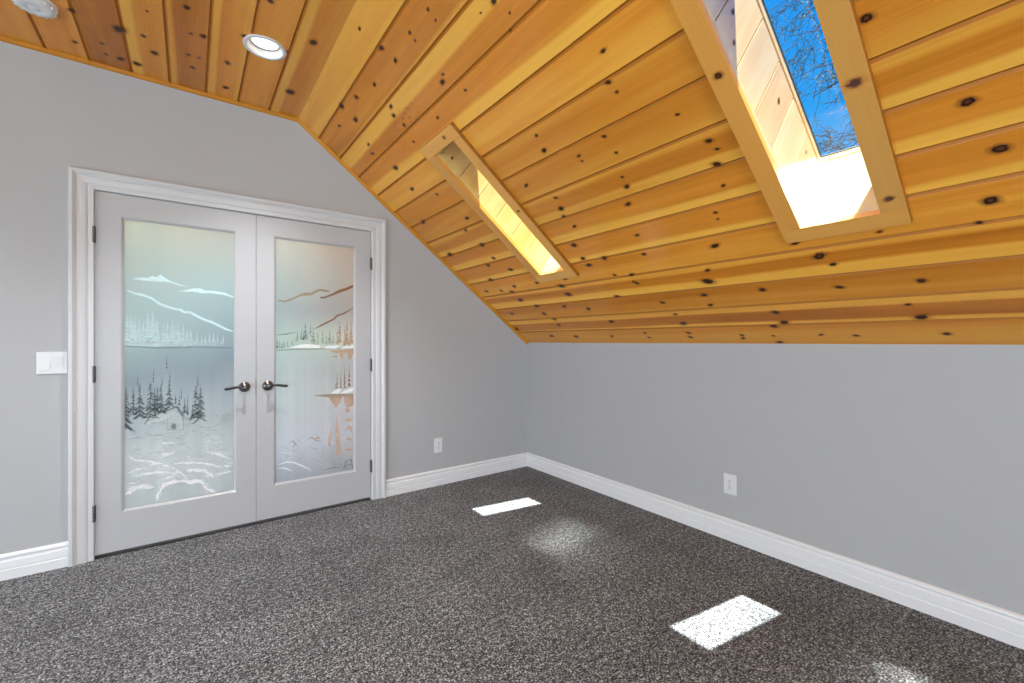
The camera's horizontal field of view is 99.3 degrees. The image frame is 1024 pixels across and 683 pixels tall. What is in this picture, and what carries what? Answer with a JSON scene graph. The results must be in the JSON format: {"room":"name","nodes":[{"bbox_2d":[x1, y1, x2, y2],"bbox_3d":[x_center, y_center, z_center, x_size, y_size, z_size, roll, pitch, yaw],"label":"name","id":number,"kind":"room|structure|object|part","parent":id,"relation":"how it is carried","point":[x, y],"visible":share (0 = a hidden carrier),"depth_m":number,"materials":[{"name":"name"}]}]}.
{"room":"empty attic room","nodes":[
{"label":"empty attic room","id":0,"kind":"room"},
{"bbox_2d":[0,41,527,553],"bbox_3d":[-2.425,-0.170,2.372,6.320,2.742,0.120,0,0,-37],"label":"wall","id":1,"kind":"structure","parent":0,"point":[456,372],"depth_m":2.55,"materials":[{"name":"grey paint"}]},
{"bbox_2d":[0,541,67,580],"bbox_3d":[-3.646,1.137,1.382,3.178,0.129,0.016,0,0,-37],"label":"baseboard","id":2,"kind":"structure","parent":1,"relation":"attached to","point":[26,562],"depth_m":2.25,"materials":[{"name":"white paint"}]},
{"bbox_2d":[36,352,67,373],"bbox_3d":[-2.421,0.115,2.292,0.116,0.116,0.011,0,0,-37],"label":"light switch","id":3,"kind":"object","parent":1,"relation":"attached to","point":[46,362],"visible":1,"depth_m":2.29,"materials":[{"name":"white plastic"}]},
{"bbox_3d":[-2.439,0.115,2.278,0.034,0.068,0.001,0,0,-37],"label":"switch frame","id":4,"kind":"part","parent":3,"relation":"part of","materials":[{"name":"white plastic"}]},
{"bbox_2d":[92,191,255,554],"bbox_3d":[-1.983,0.176,2.610,0.781,2.010,0.101,0,0,-37],"label":"door","id":5,"kind":"structure","parent":1,"relation":"in","point":[174,369],"depth_m":2.60,"materials":[{"name":"grey paint"}]},
{"bbox_3d":[-1.997,0.132,2.637,0.534,1.656,0.006,0,0,-37],"label":"glass pane","id":6,"kind":"part","parent":5,"relation":"part of","materials":[{"name":"grey glass"}]},
{"bbox_3d":[-1.745,0.296,2.738,0.110,0.024,0.020,0,0,-39],"label":"lever","id":7,"kind":"part","parent":5,"relation":"part of","materials":[{"name":"grey metal"}]},
{"bbox_3d":[-1.711,0.295,2.790,0.066,0.066,0.064,0,0,-37],"label":"handle","id":8,"kind":"part","parent":5,"relation":"part of","materials":[{"name":"grey metal"}]},
{"bbox_2d":[68,166,385,566],"bbox_3d":[-1.706,0.135,2.885,1.730,2.132,0.150,0,0,-37],"label":"door frame","id":9,"kind":"structure","parent":1,"relation":"attached to","point":[83,184],"depth_m":2.38,"materials":[{"name":"white paint"}]},
{"bbox_2d":[0,36,527,343],"bbox_3d":[-2.384,-0.749,2.317,6.320,1.559,0.016,0,0,-37],"label":"trim","id":10,"kind":"structure","parent":1,"relation":"attached to","point":[2,38],"depth_m":2.81,"materials":[{"name":"brown wood"}]},
{"bbox_2d":[256,215,371,520],"bbox_3d":[-1.362,0.176,3.070,0.762,2.010,0.101,0,0,-37],"label":"door","id":11,"kind":"structure","parent":1,"relation":"in","point":[314,363],"depth_m":3.06,"materials":[{"name":"grey paint"}]},
{"bbox_3d":[-1.605,0.295,2.869,0.066,0.066,0.064,0,0,-37],"label":"handle","id":12,"kind":"part","parent":11,"relation":"part of","materials":[{"name":"grey metal"}]},
{"bbox_3d":[-1.546,0.296,2.885,0.110,0.024,0.020,0,0,-34],"label":"lever","id":13,"kind":"part","parent":11,"relation":"part of","materials":[{"name":"grey metal"}]},
{"bbox_3d":[-1.388,0.133,3.088,0.521,1.657,0.006,0,0,-37],"label":"glass pane","id":14,"kind":"part","parent":11,"relation":"part of","materials":[{"name":"grey glass"}]},
{"bbox_2d":[434,437,442,452],"bbox_3d":[-0.613,0.869,3.634,0.077,0.122,0.008,0,0,-37],"label":"wall outlet","id":15,"kind":"object","parent":1,"relation":"attached to","point":[438,442],"visible":1,"depth_m":3.63,"materials":[{"name":"white plastic"}]},
{"bbox_2d":[386,452,526,496],"bbox_3d":[-0.412,1.137,3.778,1.412,0.129,0.016,0,0,-37],"label":"baseboard","id":16,"kind":"structure","parent":1,"relation":"attached to","point":[404,484],"depth_m":3.70,"materials":[{"name":"white paint"}]},
{"bbox_2d":[0,0,1023,344],"bbox_3d":[-0.426,-0.773,-0.324,6.322,1.579,6.610,0,0,-37],"label":"ceiling","id":17,"kind":"structure","parent":0,"point":[603,119],"depth_m":1.96,"materials":[{"name":"brown wood"}]},
{"bbox_2d":[11,0,57,18],"bbox_3d":[-2.150,-1.512,1.959,0.150,0.034,0.150,0,0,-37],"label":"smoke detector","id":18,"kind":"object","parent":17,"relation":"attached to","point":[46,9],"visible":1,"depth_m":1.96,"materials":[{"name":"white plastic"}]},
{"bbox_2d":[243,34,286,60],"bbox_3d":[-1.287,-1.563,2.269,0.200,0.081,0.200,0,0,-37],"label":"recessed light","id":19,"kind":"object","parent":17,"relation":"in","point":[264,47],"visible":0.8,"depth_m":2.30,"materials":[{"name":"silver metal"}]},
{"bbox_2d":[419,121,578,282],"bbox_3d":[0.026,-0.925,2.759,1.149,1.012,0.385,0,0,-37],"label":"window","id":20,"kind":"structure","parent":17,"relation":"attached to","point":[450,152],"depth_m":2.72,"materials":[{"name":"brown wood"}]},
{"bbox_2d":[670,0,912,243],"bbox_3d":[0.993,-0.921,1.463,1.159,1.019,0.409,0,0,-37],"label":"window","id":21,"kind":"structure","parent":17,"relation":"attached to","point":[809,194],"depth_m":1.54,"materials":[{"name":"brown wood"}]},
{"bbox_3d":[1.097,-1.077,1.534,1.103,0.028,0.337,44,-24,-28],"label":"sash","id":22,"kind":"part","parent":21,"relation":"part of","materials":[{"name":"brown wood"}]},
{"bbox_2d":[0,466,1023,682],"bbox_3d":[-0.442,1.251,-0.304,6.320,0.100,6.660,0,0,-37],"label":"floor","id":23,"kind":"structure","parent":0,"point":[526,574],"depth_m":1.97,"materials":[{"name":"grey carpet"}]},
{"bbox_2d":[528,343,1023,614],"bbox_3d":[2.127,0.653,1.637,0.120,1.297,6.720,0,0,-37],"label":"wall","id":24,"kind":"structure","parent":0,"point":[907,460],"depth_m":2.22,"materials":[{"name":"grey paint"}]},
{"bbox_2d":[724,473,736,495],"bbox_3d":[1.314,0.864,2.627,0.008,0.122,0.077,0,0,-37],"label":"wall outlet","id":25,"kind":"object","parent":24,"relation":"attached to","point":[730,481],"visible":1,"depth_m":2.62,"materials":[{"name":"white plastic"}]},
{"bbox_2d":[527,452,1023,649],"bbox_3d":[2.108,1.137,1.548,0.016,0.129,6.600,0,0,-37],"label":"baseboard","id":26,"kind":"structure","parent":24,"relation":"attached to","point":[1000,624],"depth_m":2.22,"materials":[{"name":"white paint"}]},
{"label":"outside","id":27,"kind":"structure","parent":0,"visible":0},
{"label":"ground","id":28,"kind":"structure","parent":27,"visible":0},
{"bbox_2d":[770,0,857,152],"bbox_3d":[5.034,-3.156,5.474,6.539,14.731,5.633,0,0,35],"label":"tree","id":29,"kind":"object","parent":28,"relation":"on","point":[792,4],"visible":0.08,"depth_m":6.87,"materials":[{"name":"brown bark"}]}
]}

